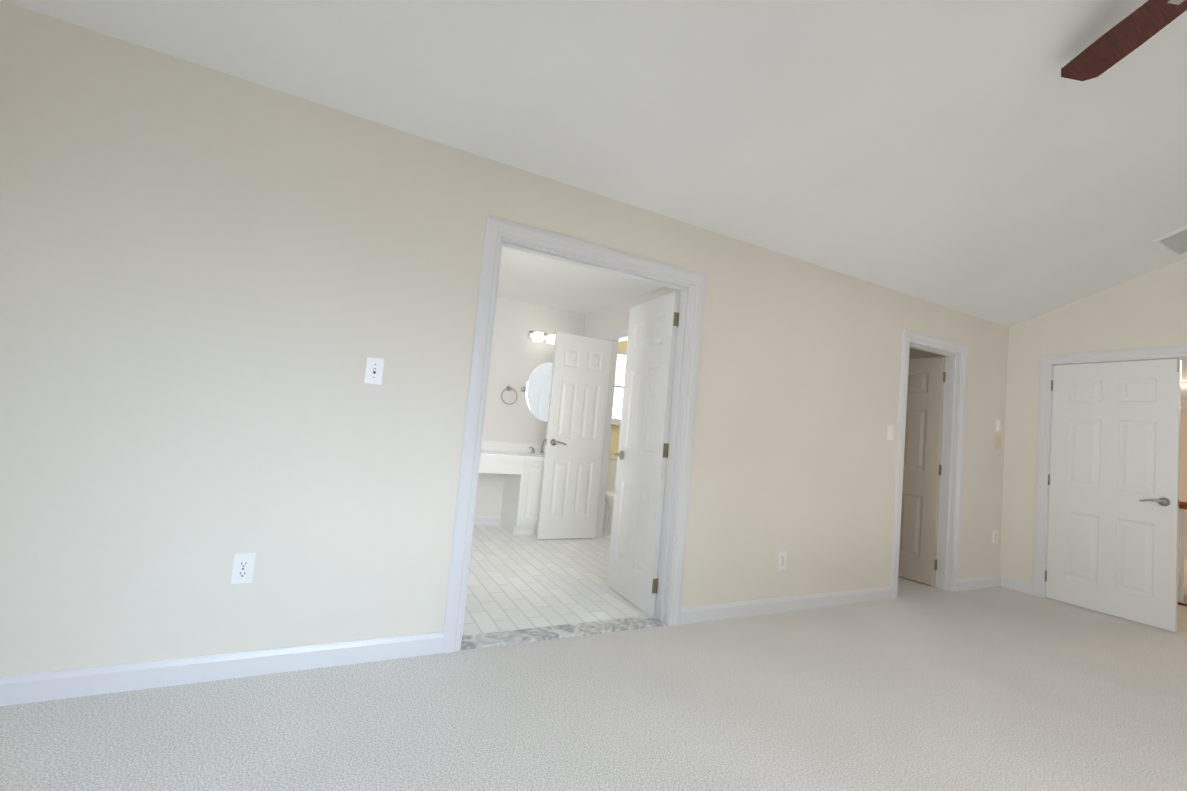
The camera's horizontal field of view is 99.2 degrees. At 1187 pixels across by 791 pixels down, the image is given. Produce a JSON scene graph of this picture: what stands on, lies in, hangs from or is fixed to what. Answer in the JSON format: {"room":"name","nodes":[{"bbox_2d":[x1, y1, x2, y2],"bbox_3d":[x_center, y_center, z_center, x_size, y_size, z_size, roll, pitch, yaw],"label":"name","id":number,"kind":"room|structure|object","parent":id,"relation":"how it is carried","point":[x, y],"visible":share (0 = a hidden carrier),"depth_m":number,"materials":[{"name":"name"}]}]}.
{"room":"empty bedroom","nodes":[
{"label":"empty bedroom","id":0,"kind":"room"},
{"bbox_2d":[0,0,1008,675],"bbox_3d":[0.767,0.171,3.244,7.140,2.450,0.120,7,-4,-27],"label":"wall","id":1,"kind":"structure","parent":0,"point":[218,288],"depth_m":2.14,"materials":[{"name":"paint"}]},
{"bbox_2d":[231,553,255,583],"bbox_3d":[-1.419,0.701,2.048,0.072,0.118,0.009,7,-4,-27],"label":"electrical outlet","id":2,"kind":"object","parent":1,"relation":"attached to","point":[243,568],"visible":1,"depth_m":2.04,"materials":[{"name":"white plastic"}]},
{"bbox_2d":[364,357,384,384],"bbox_3d":[-0.987,-0.111,2.279,0.072,0.118,0.016,7,-4,-27],"label":"light switch","id":3,"kind":"object","parent":1,"relation":"attached to","point":[374,371],"visible":1,"depth_m":2.28,"materials":[{"name":"white plastic"}]},
{"bbox_2d":[462,249,501,634],"bbox_3d":[-0.748,0.219,2.864,0.158,2.015,0.631,7,-4,-33],"label":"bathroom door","id":4,"kind":"structure","parent":1,"relation":"in","point":[482,438],"depth_m":2.63,"materials":[{"name":"white wood"}]},
{"bbox_2d":[0,575,1000,705],"bbox_3d":[0.694,1.340,3.111,6.900,0.095,0.014,7,-4,-27],"label":"baseboard","id":5,"kind":"structure","parent":1,"relation":"attached to","point":[43,686],"depth_m":2.09,"materials":[{"name":"white wood"}]},
{"bbox_2d":[442,215,705,652],"bbox_3d":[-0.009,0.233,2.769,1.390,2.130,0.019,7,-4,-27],"label":"door frame","id":6,"kind":"structure","parent":1,"relation":"attached to","point":[497,230],"depth_m":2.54,"materials":[{"name":"white wood"}]},
{"bbox_2d":[607,291,679,615],"bbox_3d":[0.328,0.349,3.410,0.158,2.015,0.631,7,-4,-24],"label":"bathroom door","id":7,"kind":"structure","parent":1,"relation":"in","point":[643,450],"depth_m":3.35,"materials":[{"name":"white wood"}]},
{"bbox_2d":[778,552,786,569],"bbox_3d":[1.277,1.117,3.415,0.072,0.118,0.009,7,-4,-27],"label":"electrical outlet","id":8,"kind":"object","parent":1,"relation":"attached to","point":[782,556],"visible":1,"depth_m":3.41,"materials":[{"name":"white plastic"}]},
{"bbox_2d":[887,425,893,439],"bbox_3d":[2.337,0.290,3.969,0.072,0.118,0.010,7,-4,-27],"label":"light switch","id":9,"kind":"object","parent":1,"relation":"attached to","point":[890,435],"visible":1,"depth_m":3.96,"materials":[{"name":"white plastic"}]},
{"bbox_2d":[898,357,945,585],"bbox_3d":[2.872,0.660,4.779,0.158,2.015,0.777,7,-4,-32],"label":"closet door","id":10,"kind":"structure","parent":1,"relation":"in","point":[921,481],"depth_m":4.58,"materials":[{"name":"beige wood"}]},
{"bbox_2d":[890,329,967,598],"bbox_3d":[2.811,0.573,4.200,0.930,2.130,0.019,7,-4,-27],"label":"trim","id":11,"kind":"structure","parent":1,"relation":"attached to","point":[908,336],"depth_m":4.11,"materials":[{"name":"white wood"}]},
{"bbox_2d":[910,341,960,591],"bbox_3d":[2.776,0.609,4.260,0.790,2.060,0.124,7,-4,-27],"label":"trim","id":12,"kind":"structure","parent":1,"relation":"attached to","point":[948,475],"depth_m":4.42,"materials":[{"name":"white wood"}]},
{"bbox_2d":[935,356,945,584],"bbox_3d":[2.748,0.575,4.324,0.930,2.130,0.019,7,-4,-27],"label":"trim","id":13,"kind":"structure","parent":1,"relation":"attached to","point":[939,487],"depth_m":4.48,"materials":[{"name":"white wood"}]},
{"bbox_2d":[992,530,997,542],"bbox_3d":[3.690,1.297,4.641,0.072,0.118,0.009,7,-4,-27],"label":"electrical outlet","id":14,"kind":"object","parent":1,"relation":"attached to","point":[995,533],"visible":1,"depth_m":4.63,"materials":[{"name":"white plastic"}]},
{"bbox_2d":[994,436,1000,449],"bbox_3d":[3.748,0.440,4.685,0.118,0.118,0.010,7,-4,-27],"label":"light switch","id":15,"kind":"object","parent":1,"relation":"attached to","point":[997,442],"visible":1,"depth_m":4.68,"materials":[{"name":"beige plastic"}]},
{"bbox_2d":[996,419,1000,431],"bbox_3d":[3.764,0.281,4.691,0.072,0.118,0.020,7,-4,-27],"label":"light switch","id":16,"kind":"object","parent":1,"relation":"attached to","point":[998,425],"visible":0.98,"depth_m":4.68,"materials":[{"name":"white plastic"}]},
{"bbox_2d":[475,297,627,515],"bbox_3d":[-1.037,0.164,5.456,3.890,2.420,0.100,7,-4,-27],"label":"wall","id":17,"kind":"structure","parent":0,"point":[518,355],"depth_m":5.50,"materials":[{"name":"paint"}]},
{"bbox_2d":[474,516,500,524],"bbox_3d":[-1.526,1.269,5.124,2.760,0.095,0.014,7,-4,-27],"label":"baseboard","id":18,"kind":"structure","parent":17,"relation":"attached to","point":[487,520],"depth_m":5.32,"materials":[{"name":"white wood"}]},
{"bbox_2d":[501,386,517,404],"bbox_3d":[-0.907,-0.002,5.429,0.180,0.201,0.069,7,-4,-27],"label":"towel ring","id":19,"kind":"object","parent":17,"relation":"attached to","point":[508,388],"visible":1,"depth_m":5.41,"materials":[{"name":"silver metal"}]},
{"bbox_2d":[481,440,544,454],"bbox_3d":[-1.445,0.487,5.173,2.700,0.100,0.020,7,-4,-27],"label":"backsplash","id":20,"kind":"structure","parent":17,"relation":"attached to","point":[486,445],"depth_m":5.44,"materials":[{"name":"white stone"}]},
{"bbox_2d":[521,362,552,421],"bbox_3d":[-0.510,-0.039,5.633,0.600,0.660,0.067,7,-4,-27],"label":"bathroom mirror","id":21,"kind":"object","parent":17,"relation":"attached to","point":[537,388],"visible":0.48,"depth_m":5.57,"materials":[{"name":"clear glass"}]},
{"bbox_2d":[529,331,555,343],"bbox_3d":[-0.466,-0.630,5.620,0.480,0.110,0.149,7,-4,-27],"label":"sconce","id":22,"kind":"object","parent":17,"relation":"attached to","point":[536,336],"visible":0.65,"depth_m":5.54,"materials":[{"name":"white glass"}]},
{"bbox_2d":[612,350,626,425],"bbox_3d":[0.290,-0.093,6.046,0.820,0.900,0.060,7,-4,-27],"label":"window","id":23,"kind":"structure","parent":17,"relation":"in","point":[619,387],"depth_m":6.08,"materials":[{"name":"white glass"}]},
{"bbox_2d":[462,525,657,635],"bbox_3d":[-0.491,1.402,4.209,4.000,0.100,2.780,7,-4,-27],"label":"floor","id":24,"kind":"structure","parent":0,"point":[518,582],"depth_m":3.54,"materials":[{"name":"white tile"}]},
{"bbox_2d":[479,455,543,534],"bbox_3d":[-1.362,0.943,4.900,2.700,0.746,0.568,7,-4,-27],"label":"bathroom vanity","id":25,"kind":"object","parent":24,"relation":"on","point":[519,466],"depth_m":4.99,"materials":[{"name":"white wood"}]},
{"bbox_2d":[481,451,543,458],"bbox_3d":[-1.329,0.552,4.929,2.700,0.040,0.558,7,-4,-27],"label":"countertop","id":26,"kind":"structure","parent":25,"relation":"on","point":[498,454],"depth_m":5.01,"materials":[{"name":"white stone"}]},
{"bbox_2d":[603,456,617,533],"bbox_3d":[0.267,1.106,5.630,0.500,0.800,0.723,7,-4,-27],"label":"toilet","id":27,"kind":"object","parent":24,"relation":"on","point":[609,494],"visible":0.1,"depth_m":5.64,"materials":[{"name":"white ceramic"}]},
{"bbox_2d":[497,246,663,314],"bbox_3d":[-0.269,-1.093,4.365,4.000,0.080,2.780,7,-4,-27],"label":"ceiling","id":28,"kind":"structure","parent":0,"point":[530,278],"depth_m":4.67,"materials":[{"name":"paint"}]},
{"bbox_2d":[0,549,1186,790],"bbox_3d":[4.039,1.855,3.821,13.820,0.250,6.970,7,-4,-27],"label":"floor","id":29,"kind":"structure","parent":0,"point":[999,688],"depth_m":2.02,"materials":[{"name":"white carpet"}]},
{"bbox_2d":[460,616,666,649],"bbox_3d":[-0.136,1.297,2.768,1.210,0.032,0.136,7,-4,-27],"label":"threshold","id":30,"kind":"object","parent":29,"relation":"on","point":[481,640],"visible":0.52,"depth_m":2.72,"materials":[{"name":"stone"}]},
{"bbox_2d":[1178,501,1186,605],"bbox_3d":[5.374,1.393,4.584,0.139,1.000,0.330,7,-4,-27],"label":"stair railing","id":31,"kind":"object","parent":29,"relation":"on","point":[1182,506],"visible":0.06,"depth_m":4.55,"materials":[{"name":"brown wood"}]},
{"bbox_2d":[1,0,1186,326],"bbox_3d":[1.898,-1.420,1.395,7.240,0.877,4.590,7,-4,-27],"label":"ceiling","id":32,"kind":"structure","parent":0,"point":[981,158],"depth_m":2.37,"materials":[{"name":"paint"}]},
{"bbox_2d":[1061,0,1186,80],"bbox_3d":[2.095,-1.521,1.475,1.370,0.453,1.352,7,-4,-27],"label":"ceiling fan","id":33,"kind":"object","parent":32,"relation":"hanging from","point":[1132,31],"visible":1,"depth_m":1.97,"materials":[{"name":"brown wood"}]},
{"bbox_2d":[1152,226,1186,257],"bbox_3d":[4.283,-1.143,3.507,0.480,0.160,0.440,7,-4,-27],"label":"ceiling vent","id":34,"kind":"object","parent":32,"relation":"in","point":[1173,243],"visible":0.98,"depth_m":3.61,"materials":[{"name":"white metal"}]},
{"bbox_2d":[583,286,680,568],"bbox_3d":[0.454,0.246,4.643,0.100,2.420,2.660,7,-4,-27],"label":"wall","id":35,"kind":"structure","parent":0,"point":[596,324],"depth_m":5.21,"materials":[{"name":"paint"}]},
{"bbox_2d":[537,332,611,538],"bbox_3d":[-0.165,0.409,5.066,0.652,2.015,0.158,7,-4,-27],"label":"bathroom door","id":36,"kind":"structure","parent":35,"relation":"in","point":[569,495],"depth_m":5.04,"materials":[{"name":"white wood"}]},
{"bbox_2d":[595,336,627,537],"bbox_3d":[0.280,0.430,4.944,0.104,2.060,0.700,7,-4,-27],"label":"trim","id":37,"kind":"structure","parent":35,"relation":"attached to","point":[606,441],"depth_m":5.24,"materials":[{"name":"white wood"}]},
{"bbox_2d":[605,327,628,340],"bbox_3d":[0.230,0.389,4.919,0.019,2.130,0.840,7,-4,-27],"label":"trim","id":38,"kind":"structure","parent":35,"relation":"attached to","point":[616,334],"depth_m":5.12,"materials":[{"name":"white"}]},
{"bbox_2d":[909,347,944,358],"bbox_3d":[3.222,0.541,5.431,0.100,2.420,1.560,7,-4,-27],"label":"wall","id":39,"kind":"structure","parent":0,"point":[914,353],"depth_m":5.22,"materials":[{"name":"paint"}]},
{"bbox_2d":[1000,258,1186,583],"bbox_3d":[4.903,0.154,2.900,0.120,3.170,4.490,7,-4,-27],"label":"wall","id":40,"kind":"structure","parent":0,"point":[1147,310],"depth_m":4.49,"materials":[{"name":"paint"}]},
{"bbox_2d":[1000,576,1031,594],"bbox_3d":[4.711,1.675,2.767,0.014,0.095,4.236,7,-4,-27],"label":"baseboard","id":41,"kind":"structure","parent":40,"relation":"attached to","point":[1016,585],"depth_m":4.54,"materials":[{"name":"white wood"}]},
{"bbox_2d":[1032,345,1186,597],"bbox_3d":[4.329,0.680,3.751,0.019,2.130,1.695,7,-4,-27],"label":"door frame","id":42,"kind":"structure","parent":40,"relation":"attached to","point":[1047,361],"depth_m":4.43,"materials":[{"name":"white wood"}]},
{"bbox_2d":[1045,359,1180,631],"bbox_3d":[4.180,0.734,4.101,0.158,2.015,0.766,7,-4,-27],"label":"hall door","id":43,"kind":"structure","parent":40,"relation":"in","point":[1113,516],"depth_m":4.05,"materials":[{"name":"painted wood"},{"name":"brushed nickel"},{"name":"brass"}]},
{"bbox_2d":[1178,409,1186,543],"bbox_3d":[10.261,2.018,6.990,0.100,3.920,7.170,7,-4,-27],"label":"wall","id":44,"kind":"structure","parent":0,"point":[1183,463],"depth_m":8.27,"materials":[{"name":"paint"}]},
{"bbox_2d":[1181,400,1186,408],"bbox_3d":[10.339,0.128,7.062,0.100,0.140,6.970,7,-4,-27],"label":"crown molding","id":45,"kind":"structure","parent":44,"relation":"attached to","point":[1183,404],"depth_m":8.30,"materials":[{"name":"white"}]},
{"bbox_2d":[1181,360,1186,399],"bbox_3d":[7.476,-0.328,5.611,6.780,0.080,7.170,7,-4,-27],"label":"ceiling","id":46,"kind":"structure","parent":0,"point":[1183,379],"depth_m":6.54,"materials":[{"name":"paint"}]}
]}

